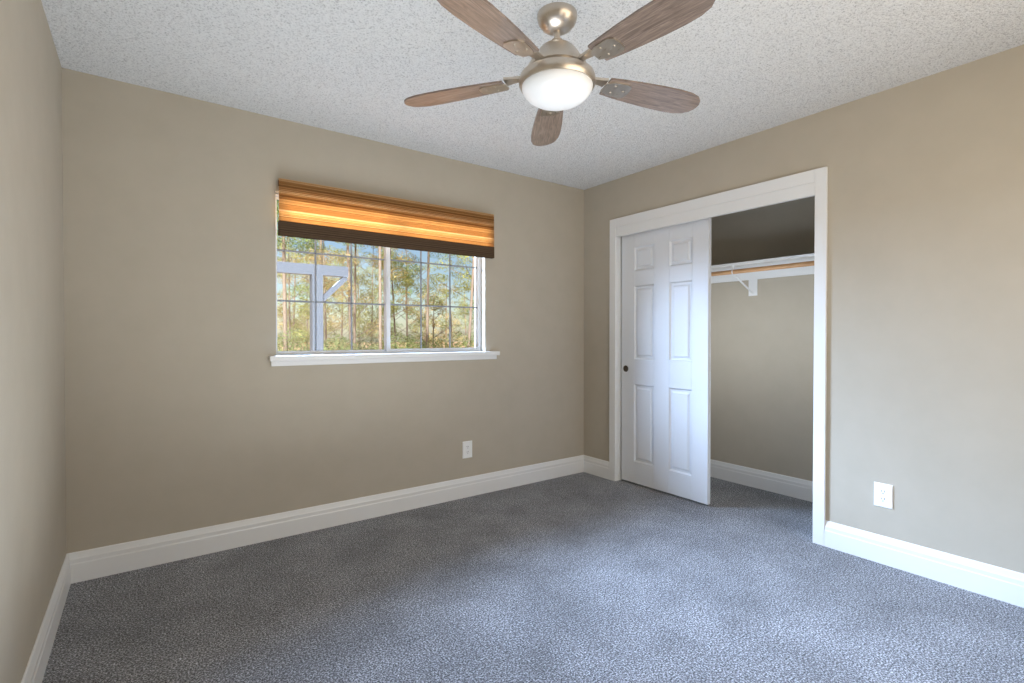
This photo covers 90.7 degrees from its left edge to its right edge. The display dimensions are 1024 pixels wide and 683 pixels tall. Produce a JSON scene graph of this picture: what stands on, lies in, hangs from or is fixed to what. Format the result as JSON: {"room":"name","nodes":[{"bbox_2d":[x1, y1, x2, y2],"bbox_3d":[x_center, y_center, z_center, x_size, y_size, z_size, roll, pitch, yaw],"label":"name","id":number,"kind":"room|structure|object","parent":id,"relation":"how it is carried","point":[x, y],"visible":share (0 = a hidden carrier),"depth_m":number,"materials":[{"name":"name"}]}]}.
{"room":"empty bedroom","nodes":[
{"label":"empty bedroom","id":0,"kind":"room"},
{"bbox_2d":[0,0,65,682],"bbox_3d":[-1.100,-0.052,0.893,0.120,2.540,3.720,0,1,-36],"label":"wall","id":1,"kind":"structure","parent":0,"point":[32,474],"depth_m":1.67,"materials":[{"name":"beige paint"}]},
{"bbox_2d":[21,552,76,682],"bbox_3d":[-1.066,1.096,0.974,0.016,0.143,3.550,0,1,-36],"label":"baseboard","id":2,"kind":"structure","parent":1,"relation":"attached to","point":[35,669],"depth_m":1.91,"materials":[{"name":"white wood"}]},
{"bbox_2d":[62,68,583,553],"bbox_3d":[-0.488,-0.083,3.671,4.382,2.540,0.150,0,1,-36],"label":"wall","id":3,"kind":"structure","parent":0,"point":[188,406],"depth_m":2.83,"materials":[{"name":"beige paint"}]},
{"bbox_2d":[77,455,584,581],"bbox_3d":[-0.730,1.069,3.405,3.362,0.143,0.016,0,1,-36],"label":"baseboard","id":4,"kind":"structure","parent":3,"relation":"attached to","point":[94,563],"depth_m":2.99,"materials":[{"name":"white wood"}]},
{"bbox_2d":[275,193,480,354],"bbox_3d":[-0.835,-0.401,3.425,1.445,0.958,0.064,0,1,-36],"label":"window","id":5,"kind":"structure","parent":3,"relation":"in","point":[386,284],"depth_m":3.40,"materials":[{"name":"white plastic"}]},
{"bbox_2d":[278,178,493,258],"bbox_3d":[-0.746,-0.779,3.349,1.485,0.324,0.049,0,1,-36],"label":"woven shade","id":6,"kind":"object","parent":5,"relation":"attached to","point":[316,212],"visible":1,"depth_m":3.25,"materials":[{"name":"brown wood"}]},
{"bbox_2d":[269,351,499,365],"bbox_3d":[-0.762,0.108,3.390,1.595,0.060,0.095,0,1,-36],"label":"window sill","id":7,"kind":"structure","parent":3,"relation":"attached to","point":[293,360],"depth_m":3.27,"materials":[{"name":"white wood"}]},
{"bbox_2d":[462,440,471,458],"bbox_3d":[-0.325,0.792,3.702,0.084,0.124,0.008,0,1,-36],"label":"electrical outlet","id":8,"kind":"object","parent":3,"relation":"attached to","point":[466,449],"visible":1,"depth_m":3.70,"materials":[{"name":"white plastic"}]},
{"bbox_2d":[41,0,1023,189],"bbox_3d":[0.593,-1.336,2.174,4.382,0.100,3.820,0,1,-36],"label":"ceiling","id":9,"kind":"structure","parent":0,"point":[365,69],"depth_m":2.33,"materials":[{"name":"white paint"}]},
{"bbox_2d":[404,0,714,145],"bbox_3d":[0.212,-1.107,1.949,1.271,0.354,1.221,0,1,-36],"label":"ceiling fan","id":10,"kind":"object","parent":9,"relation":"hanging from","point":[555,78],"visible":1,"depth_m":1.89,"materials":[{"name":"brown wood"}]},
{"bbox_2d":[42,472,1023,682],"bbox_3d":[0.593,1.204,2.202,4.382,0.100,3.820,0,1,-36],"label":"floor","id":11,"kind":"structure","parent":0,"point":[583,577],"depth_m":2.20,"materials":[{"name":"grey carpet"}]},
{"bbox_2d":[710,196,814,480],"bbox_3d":[2.069,-0.078,3.245,0.750,2.440,3.550,0,1,-36],"label":"wall","id":12,"kind":"structure","parent":0,"point":[762,366],"depth_m":3.87,"materials":[{"name":"beige paint"}]},
{"bbox_2d":[710,459,812,501],"bbox_3d":[1.644,1.065,3.740,0.630,0.143,1.830,0,1,-36],"label":"baseboard","id":13,"kind":"structure","parent":12,"relation":"attached to","point":[798,488],"depth_m":3.87,"materials":[{"name":"white wood"}]},
{"bbox_2d":[711,253,813,295],"bbox_3d":[1.774,-0.469,3.818,0.305,0.228,1.826,0,1,-36],"label":"shelf","id":14,"kind":"object","parent":12,"relation":"attached to","point":[752,272],"visible":0.42,"depth_m":3.73,"materials":[{"name":"white wood"}]},
{"bbox_2d":[584,45,1023,573],"bbox_3d":[1.718,-0.075,2.989,0.120,2.440,3.550,0,1,-36],"label":"wall","id":15,"kind":"structure","parent":0,"point":[925,341],"depth_m":2.51,"materials":[{"name":"beige paint"}]},
{"bbox_2d":[585,455,608,479],"bbox_3d":[0.721,1.059,4.254,0.016,0.143,0.273,0,1,-36],"label":"baseboard","id":16,"kind":"structure","parent":15,"relation":"attached to","point":[594,466],"depth_m":4.25,"materials":[{"name":"white wood"}]},
{"bbox_2d":[622,218,710,504],"bbox_3d":[1.130,0.126,3.791,0.039,1.990,0.775,0,1,-36],"label":"closet door","id":17,"kind":"structure","parent":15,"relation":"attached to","point":[666,357],"depth_m":3.73,"materials":[{"name":"white paint"}]},
{"bbox_2d":[609,166,827,545],"bbox_3d":[1.326,0.079,3.513,0.137,2.120,1.619,0,1,-36],"label":"trim","id":18,"kind":"structure","parent":15,"relation":"attached to","point":[810,183],"depth_m":3.12,"materials":[{"name":"white wood"}]},
{"bbox_2d":[874,482,892,509],"bbox_3d":[1.919,0.797,2.614,0.008,0.124,0.084,0,1,-36],"label":"electrical outlet","id":19,"kind":"object","parent":15,"relation":"attached to","point":[883,495],"visible":1,"depth_m":2.61,"materials":[{"name":"white plastic"}]},
{"bbox_2d":[824,520,1023,607],"bbox_3d":[2.223,1.082,2.194,0.016,0.143,1.588,0,1,-36],"label":"baseboard","id":20,"kind":"structure","parent":15,"relation":"attached to","point":[994,582],"depth_m":2.45,"materials":[{"name":"white wood"}]},
{"label":"outside","id":21,"kind":"structure","parent":0,"visible":0},
{"bbox_2d":[277,342,473,350],"bbox_3d":[-33.462,1.126,53.913,130.000,0.200,119.830,0,1,-36],"label":"ground","id":22,"kind":"structure","parent":21,"point":[374,346],"depth_m":85.33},
{"bbox_2d":[277,200,309,307],"bbox_3d":[-11.847,-6.459,23.552,4.926,15.657,4.438,0,1,-36],"label":"tree","id":23,"kind":"object","parent":22,"relation":"on","point":[290,288],"depth_m":23.32,"materials":[{"name":"green plant"}]},
{"bbox_2d":[277,250,330,350],"bbox_3d":[-17.980,-3.388,43.059,5.448,9.076,6.239,0,1,-36],"label":"tree","id":24,"kind":"object","parent":22,"relation":"on","point":[295,280],"depth_m":42.55,"materials":[{"name":"green plant"}]},
{"bbox_2d":[277,232,336,346],"bbox_3d":[-14.525,-3.308,33.033,5.775,9.137,5.435,0,1,-36],"label":"tree","id":25,"kind":"object","parent":22,"relation":"on","point":[288,260],"depth_m":33.30,"materials":[{"name":"green plant"}]},
{"bbox_2d":[277,237,345,350],"bbox_3d":[-14.867,-3.789,36.370,6.004,10.027,6.893,0,1,-36],"label":"tree","id":26,"kind":"object","parent":22,"relation":"on","point":[339,264],"depth_m":36.67,"materials":[{"name":"green plant"}]},
{"bbox_2d":[277,261,347,350],"bbox_3d":[-3.163,0.423,4.035,3.701,2.320,0.100,0,1,-36],"label":"pergola","id":27,"kind":"object","parent":22,"relation":"on","point":[328,271],"depth_m":4.91,"materials":[{"name":"grey paint"}]},
{"bbox_2d":[277,252,352,347],"bbox_3d":[-16.549,-3.768,42.672,6.513,9.845,6.358,0,1,-36],"label":"tree","id":28,"kind":"object","parent":22,"relation":"on","point":[323,310],"depth_m":43.34,"materials":[{"name":"green plant"}]},
{"bbox_2d":[277,206,360,350],"bbox_3d":[-7.629,-7.058,17.236,5.643,16.992,4.957,0,1,-36],"label":"tree","id":29,"kind":"object","parent":22,"relation":"on","point":[284,241],"depth_m":17.35,"materials":[{"name":"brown plant"}]},
{"bbox_2d":[290,238,352,347],"bbox_3d":[-7.662,-7.623,22.985,4.432,17.994,5.880,0,1,-36],"label":"tree","id":30,"kind":"object","parent":22,"relation":"on","point":[348,266],"depth_m":22.78,"materials":[{"name":"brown plant"}]},
{"bbox_2d":[320,240,323,345],"bbox_3d":[-10.522,-8.844,27.808,4.842,20.331,5.725,0,1,-36],"label":"tree","id":31,"kind":"object","parent":22,"relation":"on","point":[321,264],"depth_m":27.74,"materials":[{"name":"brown plant"}]},
{"bbox_2d":[281,238,378,349],"bbox_3d":[-10.973,-3.180,30.367,5.751,8.946,5.647,0,1,-36],"label":"tree","id":32,"kind":"object","parent":22,"relation":"on","point":[325,322],"depth_m":30.72,"materials":[{"name":"green plant"}]},
{"bbox_2d":[323,248,366,344],"bbox_3d":[-15.397,-3.829,46.782,5.631,9.877,6.278,0,1,-36],"label":"tree","id":33,"kind":"object","parent":22,"relation":"on","point":[341,330],"depth_m":46.99,"materials":[{"name":"green plant"}]},
{"bbox_2d":[290,242,422,348],"bbox_3d":[-7.592,-3.595,24.476,6.232,9.902,6.108,0,1,-36],"label":"tree","id":34,"kind":"object","parent":22,"relation":"on","point":[347,294],"depth_m":24.10,"materials":[{"name":"green plant"}]},
{"bbox_2d":[326,248,392,346],"bbox_3d":[-16.943,-4.609,55.636,8.047,11.234,6.420,0,1,-36],"label":"tree","id":35,"kind":"object","parent":22,"relation":"on","point":[360,268],"depth_m":55.38,"materials":[{"name":"green plant"}]},
{"bbox_2d":[327,244,403,340],"bbox_3d":[-9.468,-3.383,34.442,5.398,9.262,4.846,0,1,-36],"label":"tree","id":36,"kind":"object","parent":22,"relation":"on","point":[377,311],"depth_m":34.30,"materials":[{"name":"green plant"}]},
{"bbox_2d":[277,323,473,350],"bbox_3d":[-5.348,0.610,22.775,16.586,3.066,20.661,0,1,-36],"label":"bushes","id":37,"kind":"object","parent":22,"relation":"on","point":[337,342],"depth_m":18.95,"materials":[{"name":"green plant"}]},
{"bbox_2d":[379,246,381,348],"bbox_3d":[-4.372,-6.637,16.306,5.056,16.171,4.598,0,1,-36],"label":"tree","id":38,"kind":"object","parent":22,"relation":"on","point":[380,312],"depth_m":16.50,"materials":[{"name":"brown plant"}]},
{"bbox_2d":[368,250,400,340],"bbox_3d":[-13.071,-5.082,50.894,3.620,12.284,2.885,0,1,-36],"label":"tree","id":39,"kind":"object","parent":22,"relation":"on","point":[383,303],"depth_m":50.88,"materials":[{"name":"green plant"}]},
{"bbox_2d":[352,246,443,346],"bbox_3d":[-6.487,-3.099,29.629,5.890,8.799,5.638,0,1,-36],"label":"tree","id":40,"kind":"object","parent":22,"relation":"on","point":[396,287],"depth_m":29.30,"materials":[{"name":"green plant"}]},
{"bbox_2d":[396,280,416,344],"bbox_3d":[-10.561,-3.124,49.975,2.191,8.394,2.322,0,1,-36],"label":"tree","id":41,"kind":"object","parent":22,"relation":"on","point":[406,309],"depth_m":49.66,"materials":[{"name":"green plant"}]},
{"bbox_2d":[366,248,448,348],"bbox_3d":[-6.856,-3.768,36.258,6.594,9.987,5.436,0,1,-36],"label":"tree","id":42,"kind":"object","parent":22,"relation":"on","point":[415,322],"depth_m":35.91,"materials":[{"name":"green plant"}]},
{"bbox_2d":[405,290,440,340],"bbox_3d":[-9.613,-2.575,57.091,4.166,7.137,3.964,0,1,-36],"label":"tree","id":43,"kind":"object","parent":22,"relation":"on","point":[425,321],"depth_m":56.87,"materials":[{"name":"green plant"}]},
{"bbox_2d":[394,252,460,347],"bbox_3d":[-4.446,-7.369,25.785,4.623,17.426,5.907,0,1,-36],"label":"tree","id":44,"kind":"object","parent":22,"relation":"on","point":[427,303],"depth_m":26.46,"materials":[{"name":"green plant"}]},
{"bbox_2d":[412,296,455,347],"bbox_3d":[-4.821,-0.835,32.102,2.548,4.214,2.254,0,1,-36],"label":"tree","id":45,"kind":"object","parent":22,"relation":"on","point":[433,319],"depth_m":31.87,"materials":[{"name":"green plant"}]},
{"bbox_2d":[429,282,468,347],"bbox_3d":[-6.333,-2.262,48.064,3.972,6.708,3.796,0,1,-36],"label":"tree","id":46,"kind":"object","parent":22,"relation":"on","point":[448,322],"depth_m":48.09,"materials":[{"name":"green plant"}]},
{"bbox_2d":[426,254,473,302],"bbox_3d":[-1.571,-2.480,26.170,5.052,7.638,4.278,0,1,-36],"label":"tree","id":47,"kind":"object","parent":22,"relation":"on","point":[467,284],"depth_m":25.62,"materials":[{"name":"green plant"}]},
{"bbox_2d":[435,290,469,346],"bbox_3d":[-4.406,-1.316,36.850,2.777,5.071,3.360,0,1,-36],"label":"tree","id":48,"kind":"object","parent":22,"relation":"on","point":[462,312],"depth_m":36.62,"materials":[{"name":"green plant"}]},
{"bbox_2d":[451,263,473,324],"bbox_3d":[-0.032,-3.951,29.569,7.064,10.502,6.563,0,1,-36],"label":"tree","id":49,"kind":"object","parent":22,"relation":"on","point":[459,277],"depth_m":29.91,"materials":[{"name":"green plant"}]},
{"bbox_2d":[452,293,473,341],"bbox_3d":[-5.127,-2.218,56.943,4.032,6.431,3.722,0,1,-36],"label":"tree","id":50,"kind":"object","parent":22,"relation":"on","point":[464,294],"depth_m":56.83,"materials":[{"name":"green plant"}]},
{"bbox_2d":[467,257,473,347],"bbox_3d":[-1.373,-7.572,19.529,5.454,17.971,5.692,0,1,-36],"label":"tree","id":51,"kind":"object","parent":22,"relation":"on","point":[470,314],"depth_m":19.82,"materials":[{"name":"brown plant"}]}
]}

